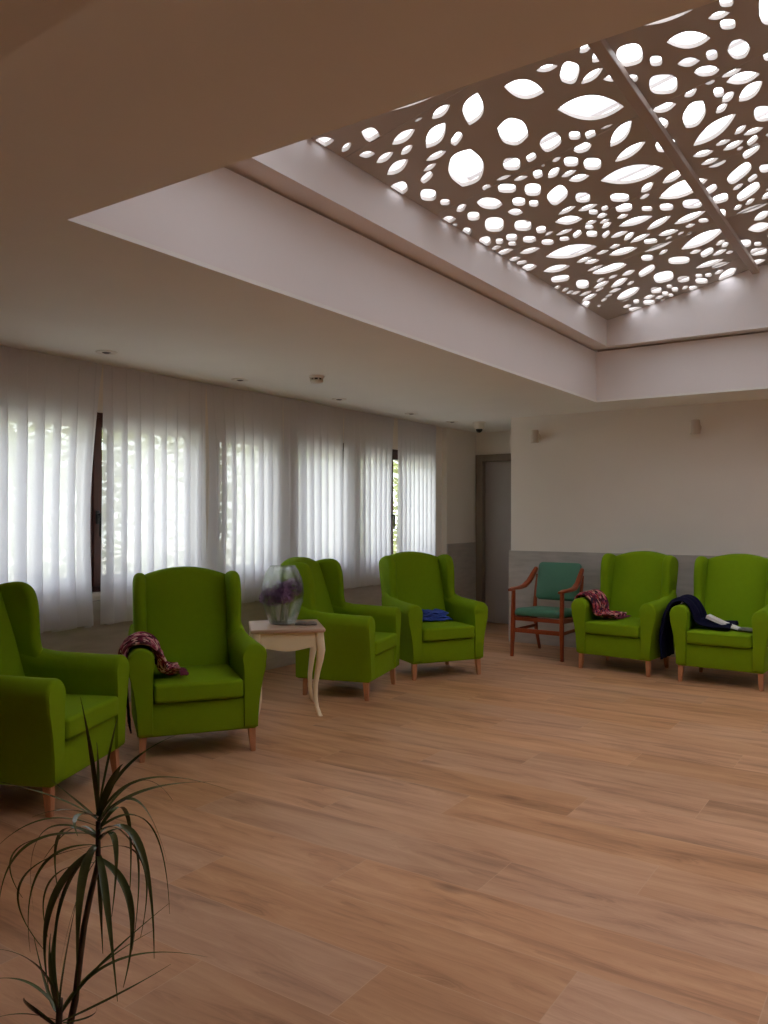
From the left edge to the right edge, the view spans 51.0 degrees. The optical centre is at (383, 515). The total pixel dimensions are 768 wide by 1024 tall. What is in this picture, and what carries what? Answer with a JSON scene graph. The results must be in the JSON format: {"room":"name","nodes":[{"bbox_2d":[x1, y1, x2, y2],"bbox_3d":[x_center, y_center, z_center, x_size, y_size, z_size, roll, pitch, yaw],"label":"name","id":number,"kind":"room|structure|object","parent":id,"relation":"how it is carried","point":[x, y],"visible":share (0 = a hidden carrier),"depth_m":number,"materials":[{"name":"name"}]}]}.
{"room":"care facility","nodes":[
{"label":"care facility","id":0,"kind":"room"},
{"bbox_2d":[92,368,475,600],"bbox_3d":[-2.309,0.155,5.774,0.320,2.530,12.800,0,0,34],"label":"wall","id":1,"kind":"structure","parent":0,"point":[455,448],"depth_m":10.16,"materials":[{"name":"beige paint"}]},
{"bbox_2d":[0,0,100,56],"bbox_3d":[-0.363,-1.010,0.938,8.450,0.200,0.650,0,0,34],"label":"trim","id":2,"kind":"structure","parent":1,"relation":"attached to","point":[21,21],"depth_m":1.47,"materials":[{"name":"paint"}]},
{"bbox_2d":[90,412,102,591],"bbox_3d":[-2.155,-0.105,5.936,0.154,1.330,2.120,0,0,34],"label":"window","id":3,"kind":"structure","parent":1,"relation":"in","point":[96,484],"depth_m":5.94,"materials":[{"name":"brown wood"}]},
{"bbox_2d":[92,591,100,596],"bbox_3d":[-2.153,0.575,5.934,0.160,0.030,2.120,0,0,34],"label":"window sill","id":4,"kind":"structure","parent":1,"relation":"attached to","point":[95,594],"depth_m":5.88,"materials":[{"name":"beige paint"}]},
{"bbox_2d":[40,584,381,701],"bbox_3d":[-2.450,1.020,5.387,0.018,0.800,11.400,0,0,34],"label":"trim","id":5,"kind":"structure","parent":1,"relation":"attached to","point":[97,638],"depth_m":6.07,"materials":[{"name":"grey stone"}]},
{"bbox_2d":[391,449,397,554],"bbox_3d":[0.101,-0.105,9.287,0.154,1.330,1.720,0,0,34],"label":"window","id":6,"kind":"structure","parent":1,"relation":"in","point":[394,452],"depth_m":9.24,"materials":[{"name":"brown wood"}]},
{"bbox_2d":[447,542,475,599],"bbox_3d":[1.014,0.885,10.409,0.015,1.070,0.800,0,0,34],"label":"trim","id":7,"kind":"structure","parent":1,"relation":"attached to","point":[463,555],"depth_m":10.44,"materials":[{"name":"grey paint"}]},
{"bbox_2d":[0,622,767,1023],"bbox_3d":[1.270,1.495,3.364,9.050,0.150,12.800,0,0,34],"label":"floor","id":8,"kind":"structure","parent":0,"point":[534,837],"depth_m":3.30,"materials":[{"name":"brown wood"}]},
{"bbox_2d":[0,581,128,817],"bbox_3d":[-1.892,0.881,4.180,0.858,1.077,0.807,0,0,9],"label":"armchair","id":9,"kind":"object","parent":8,"relation":"on","point":[43,737],"visible":0.96,"depth_m":4.13,"materials":[{"name":"green fabric"}]},
{"bbox_2d":[65,694,117,739],"bbox_3d":[-1.767,1.020,4.160,0.604,0.124,0.516,0,0,9],"label":"seat cushion","id":10,"kind":"object","parent":9,"relation":"on","point":[99,709],"depth_m":4.13,"materials":[{"name":"green fabric"}]},
{"bbox_2d":[0,697,227,1023],"bbox_3d":[-0.551,0.876,1.505,0.480,1.087,0.410,0,0,34],"label":"dracaena","id":11,"kind":"object","parent":8,"relation":"on","point":[99,875],"visible":1,"depth_m":1.48,"materials":[{"name":"plant"}]},
{"bbox_2d":[127,566,266,762],"bbox_3d":[-1.224,0.881,5.104,0.807,1.077,0.858,0,0,-20],"label":"armchair","id":12,"kind":"object","parent":8,"relation":"on","point":[193,613],"visible":0.95,"depth_m":5.01,"materials":[{"name":"green fabric"}]},
{"bbox_2d":[126,693,131,733],"bbox_3d":[-1.504,1.130,4.733,0.036,0.261,0.187,0,0,-20],"label":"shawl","id":13,"kind":"object","parent":12,"relation":"hanging from","point":[127,705],"visible":0.82,"depth_m":4.66,"materials":[{"name":"black fabric"}]},
{"bbox_2d":[118,631,188,675],"bbox_3d":[-1.383,0.824,4.817,0.409,0.264,0.347,0,0,-20],"label":"scarf","id":14,"kind":"object","parent":12,"relation":"on","point":[164,666],"visible":0.84,"depth_m":4.71,"materials":[{"name":"fabric"}]},
{"bbox_2d":[153,664,242,703],"bbox_3d":[-1.180,1.020,4.986,0.516,0.124,0.604,0,0,-20],"label":"seat cushion","id":15,"kind":"object","parent":12,"relation":"on","point":[205,683],"depth_m":4.75,"materials":[{"name":"green fabric"}]},
{"bbox_2d":[249,619,324,715],"bbox_3d":[-0.721,1.107,5.904,0.526,0.625,0.526,0,0,-11],"label":"side table","id":16,"kind":"object","parent":8,"relation":"on","point":[292,637],"visible":0.7,"depth_m":5.70,"materials":[{"name":"beige wood"}]},
{"bbox_2d":[261,565,303,624],"bbox_3d":[-0.748,0.580,5.935,0.315,0.427,0.315,0,0,34],"label":"glass vase","id":17,"kind":"object","parent":16,"relation":"on","point":[271,565],"visible":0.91,"depth_m":5.92,"materials":[{"name":"clear glass"}]},
{"bbox_2d":[259,588,280,620],"bbox_3d":[-0.834,0.649,5.921,0.170,0.251,0.172,0,0,34],"label":"flower","id":18,"kind":"object","parent":17,"relation":"in","point":[266,593],"visible":0.8,"depth_m":5.88,"materials":[{"name":"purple plant"}]},
{"bbox_2d":[272,582,292,619],"bbox_3d":[-0.757,0.632,6.015,0.172,0.285,0.169,0,0,34],"label":"flower","id":19,"kind":"object","parent":17,"relation":"in","point":[274,587],"visible":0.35,"depth_m":5.97,"materials":[{"name":"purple plant"}]},
{"bbox_2d":[272,587,294,621],"bbox_3d":[-0.735,0.644,5.860,0.178,0.262,0.171,0,0,34],"label":"flower","id":20,"kind":"object","parent":17,"relation":"in","point":[283,596],"visible":1,"depth_m":5.83,"materials":[{"name":"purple plant"}]},
{"bbox_2d":[280,578,301,620],"bbox_3d":[-0.680,0.615,5.946,0.183,0.318,0.174,0,0,34],"label":"flower","id":21,"kind":"object","parent":17,"relation":"in","point":[289,581],"visible":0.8,"depth_m":5.91,"materials":[{"name":"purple plant"}]},
{"bbox_2d":[295,621,316,624],"bbox_3d":[-0.568,0.778,5.861,0.160,0.031,0.075,0,0,-4],"label":"book","id":22,"kind":"object","parent":16,"relation":"on","point":[297,622],"visible":1,"depth_m":5.84,"materials":[{"name":"grey paper"}]},
{"bbox_2d":[279,557,400,700],"bbox_3d":[-0.371,0.881,6.610,0.858,1.077,0.807,0,0,19],"label":"armchair","id":23,"kind":"object","parent":8,"relation":"on","point":[362,642],"visible":0.88,"depth_m":6.34,"materials":[{"name":"green fabric"}]},
{"bbox_2d":[375,632,396,654],"bbox_3d":[-0.251,1.020,6.569,0.604,0.124,0.516,0,0,19],"label":"seat cushion","id":24,"kind":"object","parent":23,"relation":"on","point":[385,642],"depth_m":6.48,"materials":[{"name":"green fabric"}]},
{"bbox_2d":[379,551,487,680],"bbox_3d":[0.404,0.881,7.424,0.807,1.077,0.858,0,0,-24],"label":"armchair","id":25,"kind":"object","parent":8,"relation":"on","point":[412,582],"visible":0.8,"depth_m":7.28,"materials":[{"name":"green fabric"}]},
{"bbox_2d":[422,609,452,620],"bbox_3d":[0.445,0.910,7.399,0.314,0.105,0.231,0,0,-24],"label":"folded cloth","id":26,"kind":"object","parent":25,"relation":"on","point":[436,614],"visible":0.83,"depth_m":7.33,"materials":[{"name":"blue fabric"}]},
{"bbox_2d":[422,620,474,640],"bbox_3d":[0.456,1.020,7.309,0.516,0.124,0.604,0,0,-24],"label":"seat cushion","id":27,"kind":"object","parent":25,"relation":"on","point":[447,630],"depth_m":7.08,"materials":[{"name":"green fabric"}]},
{"bbox_2d":[508,562,583,661],"bbox_3d":[1.683,0.957,8.238,0.610,0.936,0.670,0,0,35],"label":"wooden armchair","id":28,"kind":"object","parent":8,"relation":"on","point":[562,582],"visible":0.84,"depth_m":8.28,"materials":[{"name":"brown wood"}]},
{"bbox_2d":[571,551,677,676],"bbox_3d":[2.319,0.881,7.601,0.808,1.077,0.858,0,0,39],"label":"armchair","id":29,"kind":"object","parent":8,"relation":"on","point":[640,584],"visible":0.82,"depth_m":7.49,"materials":[{"name":"green fabric"}]},
{"bbox_2d":[574,589,630,618],"bbox_3d":[2.046,0.894,7.599,0.502,0.376,0.381,0,0,39],"label":"scarf","id":30,"kind":"object","parent":29,"relation":"on","point":[599,602],"visible":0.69,"depth_m":7.57,"materials":[{"name":"fabric"}]},
{"bbox_2d":[585,617,639,637],"bbox_3d":[2.239,1.020,7.503,0.516,0.124,0.604,0,0,39],"label":"seat cushion","id":31,"kind":"object","parent":29,"relation":"on","point":[599,627],"depth_m":7.32,"materials":[{"name":"green fabric"}]},
{"bbox_2d":[670,554,767,690],"bbox_3d":[3.021,0.881,7.021,0.808,1.077,0.858,0,0,36],"label":"armchair","id":32,"kind":"object","parent":8,"relation":"on","point":[728,586],"visible":0.81,"depth_m":6.91,"materials":[{"name":"green fabric"}]},
{"bbox_2d":[659,594,738,659],"bbox_3d":[2.731,0.973,7.013,0.606,0.554,0.382,0,0,36],"label":"cardigan","id":33,"kind":"object","parent":32,"relation":"on","point":[666,644],"visible":0.85,"depth_m":7.03,"materials":[{"name":"blue fabric"}]},
{"bbox_2d":[687,626,752,648],"bbox_3d":[2.946,1.020,6.919,0.516,0.124,0.604,0,0,36],"label":"seat cushion","id":34,"kind":"object","parent":32,"relation":"on","point":[697,636],"depth_m":6.70,"materials":[{"name":"green fabric"}]},
{"bbox_2d":[706,614,752,631],"bbox_3d":[2.933,0.901,6.801,0.388,0.110,0.110,0,0,36],"label":"magazine","id":35,"kind":"object","parent":32,"relation":"on","point":[710,617],"visible":0.86,"depth_m":6.80,"materials":[{"name":"white paper"}]},
{"bbox_2d":[0,0,767,432],"bbox_3d":[1.270,-1.235,3.364,9.050,0.250,12.800,0,0,34],"label":"ceiling","id":36,"kind":"structure","parent":0,"point":[118,101],"depth_m":2.44,"materials":[{"name":"paint"}]},
{"bbox_2d":[95,350,117,354],"bbox_3d":[-1.878,-1.105,5.447,0.144,0.011,0.144,0,0,34],"label":"recessed light","id":37,"kind":"object","parent":36,"relation":"in","point":[104,352],"visible":1,"depth_m":5.43,"materials":[{"name":"white plastic"}]},
{"bbox_2d":[231,378,248,381],"bbox_3d":[-1.171,-1.105,6.551,0.144,0.011,0.144,0,0,34],"label":"recessed light","id":38,"kind":"object","parent":36,"relation":"in","point":[233,379],"visible":1,"depth_m":6.52,"materials":[{"name":"white plastic"}]},
{"bbox_2d":[309,375,323,383],"bbox_3d":[-0.534,-1.079,6.387,0.120,0.062,0.120,0,0,34],"label":"smoke detector","id":39,"kind":"object","parent":36,"relation":"attached to","point":[314,379],"visible":1,"depth_m":6.35,"materials":[{"name":"white plastic"}]},
{"bbox_2d":[332,398,346,400],"bbox_3d":[-0.425,-1.105,7.640,0.144,0.011,0.144,0,0,34],"label":"recessed light","id":40,"kind":"object","parent":36,"relation":"in","point":[335,399],"visible":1,"depth_m":7.62,"materials":[{"name":"white plastic"}]},
{"bbox_2d":[76,167,767,399],"bbox_3d":[2.741,-1.365,3.893,5.740,0.470,6.040,0,0,34],"label":"ceiling recess side","id":41,"kind":"structure","parent":36,"relation":"attached to","point":[221,218],"depth_m":4.79,"materials":[{"name":"white paint"}]},
{"bbox_2d":[225,167,767,351],"bbox_3d":[2.741,-1.610,3.893,5.980,0.040,6.280,0,0,34],"label":"trim","id":42,"kind":"structure","parent":41,"relation":"attached to","point":[225,167],"depth_m":7.26,"materials":[{"name":"beige metal"}]},
{"bbox_2d":[226,128,767,351],"bbox_3d":[2.747,-2.235,3.901,6.060,1.230,6.200,0,0,34],"label":"skylight recess","id":43,"kind":"structure","parent":42,"relation":"attached to","point":[307,173],"depth_m":5.60,"materials":[{"name":"white paint"}]},
{"bbox_2d":[311,83,472,157],"bbox_3d":[0.062,-2.019,3.448,1.308,0.302,0.946,0,0,34],"label":"ceiling panel","id":44,"kind":"object","parent":43,"relation":"attached to","point":[352,134],"visible":0.07,"depth_m":3.97,"materials":[{"name":"brown wood"}]},
{"bbox_2d":[344,46,637,214],"bbox_3d":[0.593,-2.019,4.236,1.308,0.302,0.946,0,0,34],"label":"ceiling panel","id":45,"kind":"object","parent":43,"relation":"attached to","point":[542,115],"visible":0.94,"depth_m":4.21,"materials":[{"name":"brown wood"}]},
{"bbox_2d":[436,116,682,255],"bbox_3d":[1.123,-2.019,5.024,1.308,0.302,0.946,0,0,34],"label":"ceiling panel","id":46,"kind":"object","parent":43,"relation":"attached to","point":[547,213],"visible":0.98,"depth_m":5.00,"materials":[{"name":"brown wood"}]},
{"bbox_2d":[503,178,714,286],"bbox_3d":[1.654,-2.019,5.812,1.308,0.302,0.946,0,0,34],"label":"ceiling panel","id":47,"kind":"object","parent":43,"relation":"attached to","point":[539,257],"visible":0.97,"depth_m":5.79,"materials":[{"name":"brown wood"}]},
{"bbox_2d":[467,13,767,272],"bbox_3d":[2.747,-2.563,3.901,5.260,0.635,5.644,0,0,34],"label":"glazing","id":48,"kind":"object","parent":43,"relation":"attached to","point":[603,105],"visible":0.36,"depth_m":5.35,"materials":[{"name":"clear glass"}]},
{"bbox_2d":[554,223,739,310],"bbox_3d":[2.184,-2.019,6.600,1.308,0.302,0.946,0,0,34],"label":"ceiling panel","id":49,"kind":"object","parent":43,"relation":"attached to","point":[604,295],"visible":0.87,"depth_m":6.58,"materials":[{"name":"brown wood"}]},
{"bbox_2d":[593,258,748,319],"bbox_3d":[2.561,-2.019,7.160,1.308,0.302,0.396,0,0,34],"label":"ceiling panel","id":50,"kind":"object","parent":43,"relation":"attached to","point":[612,311],"visible":0.94,"depth_m":7.17,"materials":[{"name":"brown wood"}]},
{"bbox_2d":[588,39,759,273],"bbox_3d":[1.652,-2.116,4.638,0.060,0.042,5.600,0,0,34],"label":"beam","id":51,"kind":"structure","parent":43,"relation":"attached to","point":[601,49],"depth_m":4.49,"materials":[{"name":"beige metal"}]},
{"bbox_2d":[606,0,767,107],"bbox_3d":[1.683,-2.301,3.502,1.319,0.304,0.946,0,0,34],"label":"ceiling panel","id":52,"kind":"object","parent":51,"relation":"on","point":[653,38],"visible":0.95,"depth_m":3.79,"materials":[{"name":"brown wood"}]},
{"bbox_2d":[652,52,767,171],"bbox_3d":[2.213,-2.301,4.290,1.319,0.304,0.946,0,0,34],"label":"ceiling panel","id":53,"kind":"object","parent":51,"relation":"on","point":[742,109],"visible":0.99,"depth_m":4.44,"materials":[{"name":"brown wood"}]},
{"bbox_2d":[695,141,767,218],"bbox_3d":[2.744,-2.301,5.078,1.319,0.304,0.946,0,0,34],"label":"ceiling panel","id":54,"kind":"object","parent":51,"relation":"on","point":[718,173],"visible":0.95,"depth_m":5.26,"materials":[{"name":"brown wood"}]},
{"bbox_2d":[727,202,767,253],"bbox_3d":[3.275,-2.301,5.866,1.319,0.304,0.946,0,0,34],"label":"ceiling panel","id":55,"kind":"object","parent":51,"relation":"on","point":[741,223],"visible":0.97,"depth_m":6.05,"materials":[{"name":"brown wood"}]},
{"bbox_2d":[750,248,767,266],"bbox_3d":[3.652,-2.301,6.426,1.319,0.304,0.396,0,0,34],"label":"ceiling panel","id":56,"kind":"object","parent":51,"relation":"on","point":[762,255],"visible":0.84,"depth_m":6.73,"materials":[{"name":"brown wood"}]},
{"bbox_2d":[473,421,485,432],"bbox_3d":[1.125,-1.047,9.514,0.150,0.126,0.150,0,0,34],"label":"dome camera","id":57,"kind":"object","parent":36,"relation":"attached to","point":[478,425],"visible":1,"depth_m":9.46,"materials":[{"name":"white plastic"}]},
{"bbox_3d":[-1.096,-1.099,7.338,0.015,0.022,6.150,0,0,34],"label":"rail","id":58,"kind":"object","parent":36,"relation":"attached to","visible":0},
{"bbox_2d":[0,345,102,632],"bbox_3d":[-2.385,-0.152,5.351,0.051,1.905,1.212,0,0,34],"label":"sheer curtain","id":59,"kind":"object","parent":58,"relation":"hanging from","point":[49,403],"visible":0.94,"depth_m":5.49,"materials":[{"name":"white fabric"}]},
{"bbox_2d":[100,364,206,624],"bbox_3d":[-1.765,-0.152,6.276,0.045,1.904,1.039,0,0,34],"label":"sheer curtain","id":60,"kind":"object","parent":58,"relation":"hanging from","point":[153,516],"visible":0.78,"depth_m":6.19,"materials":[{"name":"white fabric"}]},
{"bbox_2d":[206,383,284,602],"bbox_3d":[-1.210,-0.169,7.101,0.046,1.870,1.011,0,0,34],"label":"sheer curtain","id":61,"kind":"object","parent":58,"relation":"hanging from","point":[246,523],"visible":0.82,"depth_m":7.10,"materials":[{"name":"white fabric"}]},
{"bbox_2d":[283,398,343,582],"bbox_3d":[-0.677,-0.167,7.891,0.047,1.874,0.935,0,0,34],"label":"sheer curtain","id":62,"kind":"object","parent":58,"relation":"hanging from","point":[312,432],"visible":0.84,"depth_m":7.84,"materials":[{"name":"white fabric"}]},
{"bbox_2d":[343,409,393,588],"bbox_3d":[-0.154,-0.172,8.666,0.046,1.864,0.955,0,0,34],"label":"sheer curtain","id":63,"kind":"object","parent":58,"relation":"hanging from","point":[368,438],"visible":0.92,"depth_m":8.58,"materials":[{"name":"white fabric"}]},
{"bbox_2d":[396,419,435,555],"bbox_3d":[0.390,-0.174,9.475,0.042,1.860,0.886,0,0,34],"label":"sheer curtain","id":64,"kind":"object","parent":58,"relation":"hanging from","point":[416,503],"visible":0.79,"depth_m":9.46,"materials":[{"name":"white fabric"}]},
{"bbox_2d":[476,431,510,461],"bbox_3d":[1.762,0.155,10.567,1.080,2.530,0.300,0,0,34],"label":"wall","id":65,"kind":"structure","parent":0,"point":[499,442],"depth_m":10.60,"materials":[{"name":"beige paint"}]},
{"bbox_2d":[476,453,510,623],"bbox_3d":[1.675,0.305,10.482,1.010,2.230,0.140,0,0,34],"label":"door","id":66,"kind":"structure","parent":65,"relation":"in","point":[493,476],"depth_m":10.64,"materials":[{"name":"grey laminate"}]},
{"bbox_2d":[511,399,767,556],"bbox_3d":[4.894,0.155,7.717,7.300,2.530,1.530,0,0,34],"label":"wall","id":67,"kind":"structure","parent":0,"point":[628,480],"depth_m":8.29,"materials":[{"name":"beige paint"}]},
{"bbox_2d":[531,430,540,442],"bbox_3d":[1.673,-0.875,8.877,0.090,0.140,0.143,0,0,34],"label":"wall spotlight","id":68,"kind":"object","parent":67,"relation":"attached to","point":[535,436],"visible":1,"depth_m":8.82,"materials":[{"name":"beige metal"}]},
{"bbox_2d":[509,550,767,656],"bbox_3d":[4.797,0.905,7.590,7.320,1.030,1.250,0,0,34],"label":"wainscoting","id":69,"kind":"structure","parent":67,"relation":"attached to","point":[521,563],"depth_m":8.82,"materials":[{"name":"grey paint"}]},
{"bbox_2d":[690,419,701,434],"bbox_3d":[3.075,-0.875,7.934,0.090,0.140,0.143,0,0,34],"label":"wall spotlight","id":70,"kind":"object","parent":67,"relation":"attached to","point":[695,428],"visible":1,"depth_m":7.88,"materials":[{"name":"beige metal"}]},
{"label":"outside","id":71,"kind":"structure","parent":0,"visible":0},
{"bbox_3d":[-16.017,1.745,16.811,34.650,0.150,70.000,0,0,34],"label":"ground","id":72,"kind":"structure","parent":71,"visible":0},
{"bbox_2d":[102,430,397,553],"bbox_3d":[-5.168,-0.747,22.758,2.248,4.982,48.370,0,0,34],"label":"hedge","id":73,"kind":"object","parent":72,"relation":"on","point":[395,480],"visible":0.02,"depth_m":30.13,"materials":[{"name":"green plant"}]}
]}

